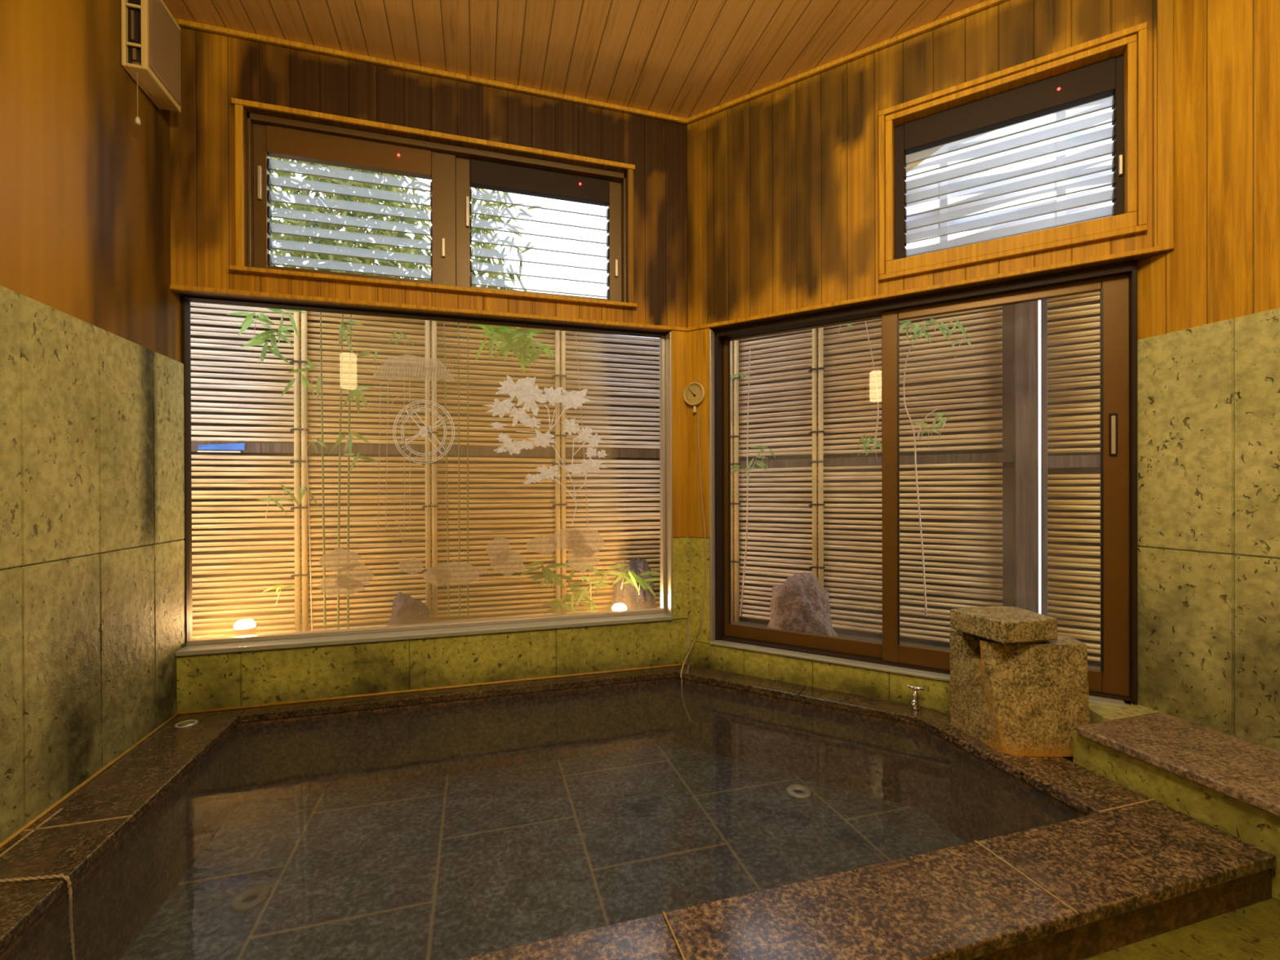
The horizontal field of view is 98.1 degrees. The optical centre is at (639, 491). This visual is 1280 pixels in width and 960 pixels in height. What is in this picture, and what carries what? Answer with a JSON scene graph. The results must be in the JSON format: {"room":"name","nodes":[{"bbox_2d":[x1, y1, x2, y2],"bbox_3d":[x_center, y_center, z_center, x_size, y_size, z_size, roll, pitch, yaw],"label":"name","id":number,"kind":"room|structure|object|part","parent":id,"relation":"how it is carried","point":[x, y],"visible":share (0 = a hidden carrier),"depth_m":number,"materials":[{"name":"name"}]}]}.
{"room":"spa","nodes":[
{"label":"spa","id":0,"kind":"room"},
{"bbox_2d":[0,0,186,848],"bbox_3d":[-1.262,-0.431,0.091,0.052,2.909,4.740,0,0,-16],"label":"wall","id":1,"kind":"structure","parent":0,"point":[92,554],"depth_m":1.72,"materials":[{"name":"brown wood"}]},
{"bbox_2d":[120,0,181,124],"bbox_3d":[-1.790,-1.547,2.044,0.078,0.515,0.234,0,0,-16],"label":"ventilation unit","id":2,"kind":"object","parent":1,"relation":"attached to","point":[150,33],"visible":1,"depth_m":1.99,"materials":[{"name":"plastic"}]},
{"bbox_3d":[-1.766,-1.392,1.952,0.002,0.165,0.002,0,0,-16],"label":"pull cord","id":3,"kind":"part","parent":2,"relation":"part of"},
{"bbox_3d":[-1.766,-1.302,1.953,0.016,0.025,0.016,0,0,-16],"label":"cord knob","id":4,"kind":"part","parent":2,"relation":"part of","materials":[{"name":"white plastic"}]},
{"bbox_3d":[-1.755,-1.640,2.054,0.004,0.290,0.210,0,0,-16],"label":"panel","id":5,"kind":"part","parent":2,"relation":"part of","materials":[{"name":"brown wood"}]},
{"bbox_2d":[169,26,688,715],"bbox_3d":[-0.792,-0.471,2.628,2.516,2.849,0.172,0,0,-16],"label":"wall","id":6,"kind":"structure","parent":0,"point":[215,68],"depth_m":2.50,"materials":[{"name":"brown wood"}]},
{"bbox_2d":[175,292,672,656],"bbox_3d":[-0.874,-0.079,2.586,2.124,1.476,0.137,0,0,-16],"label":"window","id":7,"kind":"structure","parent":6,"relation":"in","point":[584,545],"depth_m":2.60,"materials":[{"name":"glass"}]},
{"bbox_3d":[-1.898,-0.085,2.328,0.012,1.430,0.050,0,0,-16],"label":"frame","id":8,"kind":"part","parent":7,"relation":"part of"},
{"bbox_3d":[-0.891,-0.090,2.627,2.090,1.430,0.001,0,0,-16],"label":"glass pane","id":9,"kind":"part","parent":7,"relation":"part of","materials":[{"name":"clear glass"}]},
{"bbox_3d":[-0.879,-0.811,2.605,2.117,0.012,0.095,0,0,-16],"label":"frame","id":10,"kind":"part","parent":7,"relation":"part of","materials":[{"name":"brown wood"}]},
{"bbox_3d":[-0.863,0.649,2.573,2.117,0.020,0.102,0,0,-16],"label":"sill","id":11,"kind":"part","parent":7,"relation":"part of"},
{"bbox_3d":[-0.882,0.630,2.626,2.110,0.019,0.040,0,0,-16],"label":"frame","id":12,"kind":"part","parent":7,"relation":"part of","materials":[{"name":"metal"}]},
{"bbox_3d":[0.119,-0.094,2.916,0.016,1.430,0.050,0,0,-16],"label":"frame","id":13,"kind":"part","parent":7,"relation":"part of","materials":[{"name":"metal"}]},
{"bbox_2d":[173,17,686,124],"bbox_3d":[-0.821,-1.884,2.528,2.216,0.022,0.022,0,0,-16],"label":"trim","id":14,"kind":"structure","parent":6,"relation":"attached to","point":[181,23],"depth_m":2.47,"materials":[{"name":"brown wood"}]},
{"bbox_2d":[229,97,637,308],"bbox_3d":[-0.868,-1.262,2.584,1.730,0.709,0.170,0,0,-16],"label":"window","id":15,"kind":"structure","parent":6,"relation":"in","point":[452,170],"depth_m":2.56,"materials":[{"name":"brown wood"}]},
{"bbox_3d":[-1.652,-1.257,2.292,0.030,0.669,0.012,0,0,-16],"label":"trim","id":16,"kind":"part","parent":15,"relation":"part of","materials":[{"name":"brown wood"}]},
{"bbox_3d":[-1.617,-1.311,2.363,0.014,0.140,0.015,0,0,-16],"label":"handle plate","id":17,"kind":"part","parent":15,"relation":"part of","materials":[{"name":"metal"}]},
{"bbox_3d":[-1.284,-1.508,2.482,0.663,0.115,0.042,0,0,-16],"label":"head rail","id":18,"kind":"part","parent":15,"relation":"part of","materials":[{"name":"brown wood"}]},
{"bbox_3d":[-1.256,-1.253,2.492,0.818,0.627,0.030,0,0,-16],"label":"sash","id":19,"kind":"part","parent":15,"relation":"part of","materials":[{"name":"brown wood"}]},
{"bbox_3d":[-0.811,-1.315,2.614,0.014,0.140,0.015,0,0,-16],"label":"handle plate","id":20,"kind":"part","parent":15,"relation":"part of","materials":[{"name":"metal"}]},
{"bbox_3d":[-0.483,-1.256,2.733,0.803,0.627,0.030,0,0,-16],"label":"sash","id":21,"kind":"part","parent":15,"relation":"part of","materials":[{"name":"brown wood"}]},
{"bbox_3d":[-0.483,-1.512,2.731,0.675,0.115,0.042,0,0,-16],"label":"head rail","id":22,"kind":"part","parent":15,"relation":"part of","materials":[{"name":"brown wood"}]},
{"bbox_3d":[-0.046,-1.264,2.760,0.027,0.669,0.012,0,0,-16],"label":"trim","id":23,"kind":"part","parent":15,"relation":"part of","materials":[{"name":"brown wood"}]},
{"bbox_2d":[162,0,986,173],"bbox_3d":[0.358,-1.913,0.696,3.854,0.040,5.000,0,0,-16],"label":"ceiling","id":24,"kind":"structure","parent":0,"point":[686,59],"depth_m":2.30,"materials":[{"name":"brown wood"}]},
{"bbox_2d":[686,0,1173,715],"bbox_3d":[1.051,-0.477,2.446,2.000,2.849,0.172,0,0,32],"label":"wall","id":25,"kind":"structure","parent":0,"point":[782,184],"depth_m":2.47,"materials":[{"name":"brown wood"}]},
{"bbox_2d":[680,380,706,722],"bbox_3d":[0.241,0.275,2.755,0.122,1.674,0.169,0,0,32],"label":"thermometer","id":26,"kind":"object","parent":25,"relation":"attached to","point":[694,393],"visible":1,"depth_m":2.80,"materials":[{"name":"plastic"}]},
{"bbox_3d":[0.278,-0.414,2.816,0.022,0.032,0.022,0,0,32],"label":"stem","id":27,"kind":"part","parent":26,"relation":"part of","materials":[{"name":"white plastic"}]},
{"bbox_2d":[686,0,1008,124],"bbox_3d":[1.019,-1.890,2.358,1.842,0.022,0.022,0,0,32],"label":"trim","id":28,"kind":"structure","parent":25,"relation":"attached to","point":[982,6],"depth_m":2.41,"materials":[{"name":"brown wood"}]},
{"bbox_2d":[710,259,1137,708],"bbox_3d":[1.090,-0.027,2.431,1.633,1.587,0.180,0,0,32],"label":"door","id":29,"kind":"structure","parent":25,"relation":"in","point":[1116,680],"depth_m":2.29,"materials":[{"name":"brown wood"}]},
{"bbox_3d":[0.787,-0.020,2.670,0.815,1.534,0.024,0,0,32],"label":"sliding panel","id":30,"kind":"part","parent":29,"relation":"part of","materials":[{"name":"brown wood"}]},
{"bbox_3d":[1.077,0.761,2.443,1.596,0.012,0.180,0,0,32],"label":"sill","id":31,"kind":"part","parent":29,"relation":"part of","materials":[{"name":"grey stone"}]},
{"bbox_3d":[1.425,-0.028,2.237,0.830,1.548,0.028,0,0,32],"label":"sliding panel","id":32,"kind":"part","parent":29,"relation":"part of","materials":[{"name":"brown wood"}]},
{"bbox_3d":[1.730,-0.207,2.030,0.024,0.154,0.010,0,0,32],"label":"handle","id":33,"kind":"part","parent":29,"relation":"part of","materials":[{"name":"beige metal"}]},
{"bbox_2d":[878,22,1146,280],"bbox_3d":[1.405,-1.254,2.178,0.857,0.715,0.112,0,0,32],"label":"window","id":34,"kind":"structure","parent":25,"relation":"in","point":[1114,64],"depth_m":2.12,"materials":[{"name":"brown wood"}]},
{"bbox_3d":[1.423,-1.269,2.203,0.754,0.590,0.040,0,0,32],"label":"dark frame","id":35,"kind":"part","parent":34,"relation":"part of","materials":[{"name":"brown wood"}]},
{"bbox_3d":[1.429,-1.506,2.198,0.692,0.116,0.050,0,0,32],"label":"head rail","id":36,"kind":"part","parent":34,"relation":"part of","materials":[{"name":"brown wood"}]},
{"bbox_3d":[1.792,-1.363,1.895,0.042,1.058,0.012,0,0,32],"label":"corner post","id":37,"kind":"part","parent":25,"relation":"part of","materials":[{"name":"brown wood"}]},
{"bbox_2d":[1083,897,1279,959],"bbox_3d":[0.675,1.046,-0.347,3.454,0.060,2.810,0,0,-16],"label":"floor","id":38,"kind":"structure","parent":0,"point":[1250,932],"depth_m":1.25,"materials":[{"name":"stone"}]},
{"bbox_2d":[0,664,1275,959],"bbox_3d":[-0.154,1.078,1.800,3.063,0.375,1.805,0,0,-16],"label":"bathtub","id":39,"kind":"object","parent":38,"relation":"on","point":[582,817],"depth_m":1.84,"materials":[{"name":"stone"}]},
{"bbox_2d":[0,873,75,959],"bbox_3d":[-1.441,1.045,1.281,0.282,0.314,0.014,0,0,-5],"label":"rope","id":40,"kind":"object","parent":39,"relation":"on","point":[66,878],"visible":1,"depth_m":1.29,"materials":[{"name":"beige fabric"}]},
{"bbox_3d":[-1.751,0.897,2.143,0.072,0.005,0.072,0,0,-16],"label":"drain cap","id":41,"kind":"part","parent":39,"relation":"part of","materials":[{"name":"silver metal"}]},
{"bbox_3d":[-1.751,0.897,2.143,0.054,0.004,0.054,0,0,-16],"label":"lid","id":42,"kind":"part","parent":39,"relation":"part of","materials":[{"name":"silver metal"}]},
{"bbox_2d":[906,684,924,710],"bbox_3d":[1.122,0.841,2.249,0.061,0.097,0.057,0,0,5],"label":"tap","id":43,"kind":"object","parent":39,"relation":"on","point":[915,695],"visible":1,"depth_m":2.25,"materials":[{"name":"silver metal"}]},
{"bbox_3d":[1.107,0.853,2.244,0.013,0.032,0.051,0,0,39],"label":"spout","id":44,"kind":"part","parent":43,"relation":"part of","materials":[{"name":"silver metal"}]},
{"bbox_3d":[1.123,0.801,2.263,0.062,0.017,0.020,0,0,32],"label":"handle","id":45,"kind":"part","parent":43,"relation":"part of","materials":[{"name":"silver metal"}]},
{"bbox_2d":[949,605,1090,756],"bbox_3d":[1.389,0.666,2.007,0.377,0.447,0.330,0,0,-16],"label":"spout","id":46,"kind":"object","parent":39,"relation":"on","point":[1019,686],"visible":0.98,"depth_m":1.92,"materials":[{"name":"stone"}]},
{"bbox_2d":[1062,702,1279,901],"bbox_3d":[1.791,0.886,0.926,0.578,0.244,3.230,0,0,-16],"label":"stone bench","id":47,"kind":"object","parent":38,"relation":"on","point":[1230,784],"visible":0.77,"depth_m":1.60,"materials":[{"name":"stone"}]},
{"bbox_2d":[1124,0,1279,750],"bbox_3d":[2.254,-0.445,0.424,0.038,2.909,3.410,0,0,-16],"label":"wall","id":48,"kind":"structure","parent":0,"point":[1208,306],"depth_m":1.78,"materials":[{"name":"brown wood"}]},
{"label":"outside","id":49,"kind":"structure","parent":0,"visible":0},
{"bbox_2d":[686,614,1100,669],"bbox_3d":[-0.385,0.912,3.056,7.294,0.100,4.063,0,0,-16],"label":"floor","id":50,"kind":"structure","parent":49,"point":[846,635],"depth_m":3.22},
{"bbox_2d":[233,619,256,635],"bbox_3d":[-1.848,0.735,2.599,0.088,0.268,0.088,0,0,-16],"label":"garden light","id":51,"kind":"object","parent":50,"relation":"on","point":[244,626],"visible":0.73,"depth_m":2.57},
{"bbox_2d":[258,411,328,630],"bbox_3d":[-1.738,0.233,2.788,0.325,1.274,0.105,0,0,-4],"label":"bamboo plant","id":52,"kind":"object","parent":50,"relation":"on","point":[321,442],"visible":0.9,"depth_m":2.81,"materials":[{"name":"green plant"}]},
{"bbox_2d":[226,308,378,629],"bbox_3d":[-1.717,-0.093,2.856,0.701,1.924,0.200,0,0,-16],"label":"bamboo plant","id":53,"kind":"object","parent":50,"relation":"on","point":[355,392],"visible":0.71,"depth_m":2.91,"materials":[{"name":"green plant"}]},
{"bbox_2d":[268,155,431,315],"bbox_3d":[-2.802,-1.044,4.125,2.604,3.827,1.109,0,0,-16],"label":"tree","id":54,"kind":"object","parent":50,"relation":"on","point":[382,192],"visible":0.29,"depth_m":4.07,"materials":[{"name":"green plant"}]},
{"bbox_2d":[387,591,430,624],"bbox_3d":[-1.309,0.718,3.130,0.244,0.295,0.208,0,0,-16],"label":"rock","id":55,"kind":"object","parent":50,"relation":"on","point":[406,610],"visible":0.41,"depth_m":3.08,"materials":[{"name":"brown stone"}]},
{"bbox_2d":[355,321,469,621],"bbox_3d":[-1.241,-0.095,3.065,0.582,1.924,0.078,0,0,-19],"label":"bamboo plant","id":56,"kind":"object","parent":50,"relation":"on","point":[365,353],"visible":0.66,"depth_m":3.13,"materials":[{"name":"green plant"}]},
{"bbox_2d":[190,302,688,639],"bbox_3d":[-1.543,-0.112,3.274,4.000,1.955,0.102,0,0,-16],"label":"bamboo fence","id":57,"kind":"object","parent":50,"relation":"on","point":[237,554],"visible":0.56,"depth_m":3.31,"materials":[{"name":"brown wood"}]},
{"bbox_2d":[197,443,244,453],"bbox_3d":[-2.287,-0.239,3.035,0.220,0.054,0.008,0,0,-16],"label":"tarpaulin","id":58,"kind":"object","parent":57,"relation":"attached to","point":[231,446],"visible":1,"depth_m":3.03,"materials":[{"name":"plastic"}]},
{"bbox_3d":[-1.545,-0.245,3.278,4.000,0.058,0.042,0,0,-16],"label":"rail","id":59,"kind":"part","parent":57,"relation":"part of","materials":[{"name":"brown wood"}]},
{"bbox_2d":[377,186,542,291],"bbox_3d":[-1.270,-0.730,4.045,1.136,3.189,0.613,0,0,-16],"label":"tree","id":60,"kind":"object","parent":50,"relation":"on","point":[489,251],"visible":0.27,"depth_m":4.00,"materials":[{"name":"green plant"}]},
{"bbox_2d":[472,324,591,608],"bbox_3d":[-0.563,-0.097,2.994,0.651,1.924,0.235,0,0,-16],"label":"bamboo plant","id":61,"kind":"object","parent":50,"relation":"on","point":[517,339],"visible":0.85,"depth_m":2.94,"materials":[{"name":"green plant"}]},
{"bbox_2d":[518,561,660,614],"bbox_3d":[-0.266,0.579,3.147,0.840,0.393,0.234,0,0,-16],"label":"bamboo plant","id":62,"kind":"object","parent":50,"relation":"on","point":[557,604],"visible":0.86,"depth_m":3.09,"materials":[{"name":"green plant"}]},
{"bbox_2d":[612,603,626,609],"bbox_3d":[-0.117,0.750,3.167,0.088,0.221,0.088,0,0,-16],"label":"garden light","id":63,"kind":"object","parent":50,"relation":"on","point":[618,606],"visible":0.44,"depth_m":3.14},
{"bbox_2d":[608,556,657,610],"bbox_3d":[-0.038,0.639,3.521,0.330,0.441,0.246,0,0,-16],"label":"rock","id":64,"kind":"object","parent":50,"relation":"on","point":[628,595],"visible":0.38,"depth_m":3.45,"materials":[{"name":"grey stone"}]},
{"bbox_2d":[730,350,775,616],"bbox_3d":[0.641,-0.045,3.317,0.338,1.590,0.156,0,0,14],"label":"bamboo plant","id":65,"kind":"object","parent":50,"relation":"on","point":[761,464],"visible":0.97,"depth_m":3.31,"materials":[{"name":"green plant"}]},
{"bbox_2d":[767,572,838,636],"bbox_3d":[0.909,0.655,3.097,0.392,0.405,0.259,0,0,32],"label":"rock","id":66,"kind":"object","parent":50,"relation":"on","point":[799,604],"visible":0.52,"depth_m":3.03,"materials":[{"name":"stone"}]},
{"bbox_2d":[836,320,881,462],"bbox_3d":[1.181,-0.552,3.005,0.234,0.789,0.156,0,0,40],"label":"bamboo plant","id":67,"kind":"object","parent":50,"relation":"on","point":[874,442],"visible":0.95,"depth_m":2.95,"materials":[{"name":"green plant"}]},
{"bbox_2d":[730,304,1014,645],"bbox_3d":[1.196,-0.109,3.332,1.880,1.930,0.102,0,0,31],"label":"bamboo fence","id":68,"kind":"object","parent":50,"relation":"on","point":[815,509],"visible":0.67,"depth_m":3.26,"materials":[{"name":"brown wood"}]},
{"bbox_3d":[1.198,-0.174,3.336,1.880,0.050,0.042,0,0,32],"label":"rail","id":69,"kind":"part","parent":68,"relation":"part of","materials":[{"name":"brown wood"}]},
{"bbox_2d":[898,318,973,616],"bbox_3d":[1.477,-0.125,2.791,0.338,1.518,0.144,0,0,23],"label":"bamboo plant","id":70,"kind":"object","parent":50,"relation":"on","point":[942,327],"visible":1,"depth_m":2.82,"materials":[{"name":"green plant"}]},
{"bbox_2d":[1013,299,1048,616],"bbox_3d":[1.957,-0.135,2.782,0.133,1.980,0.085,0,0,32],"label":"fence post","id":71,"kind":"object","parent":50,"relation":"on","point":[1025,314],"visible":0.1,"depth_m":2.75,"materials":[{"name":"brown wood"}]},
{"bbox_2d":[1047,291,1100,664],"bbox_3d":[2.747,-0.112,2.381,1.640,1.930,0.102,0,0,32],"label":"bamboo fence","id":72,"kind":"object","parent":50,"relation":"on","point":[1073,322],"visible":0.12,"depth_m":2.75,"materials":[{"name":"brown wood"}]},
{"bbox_3d":[2.750,-0.147,2.385,1.640,0.060,0.042,0,0,32],"label":"rail","id":73,"kind":"part","parent":72,"relation":"part of","materials":[{"name":"brown wood"}]},
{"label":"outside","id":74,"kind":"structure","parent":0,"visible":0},
{"bbox_2d":[905,96,1113,257],"bbox_3d":[2.548,-1.667,2.787,3.201,1.300,0.105,0,0,32],"label":"screen","id":75,"kind":"object","parent":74,"point":[1094,134],"visible":0.2,"depth_m":3.06,"materials":[{"name":"white plastic"}]}
]}

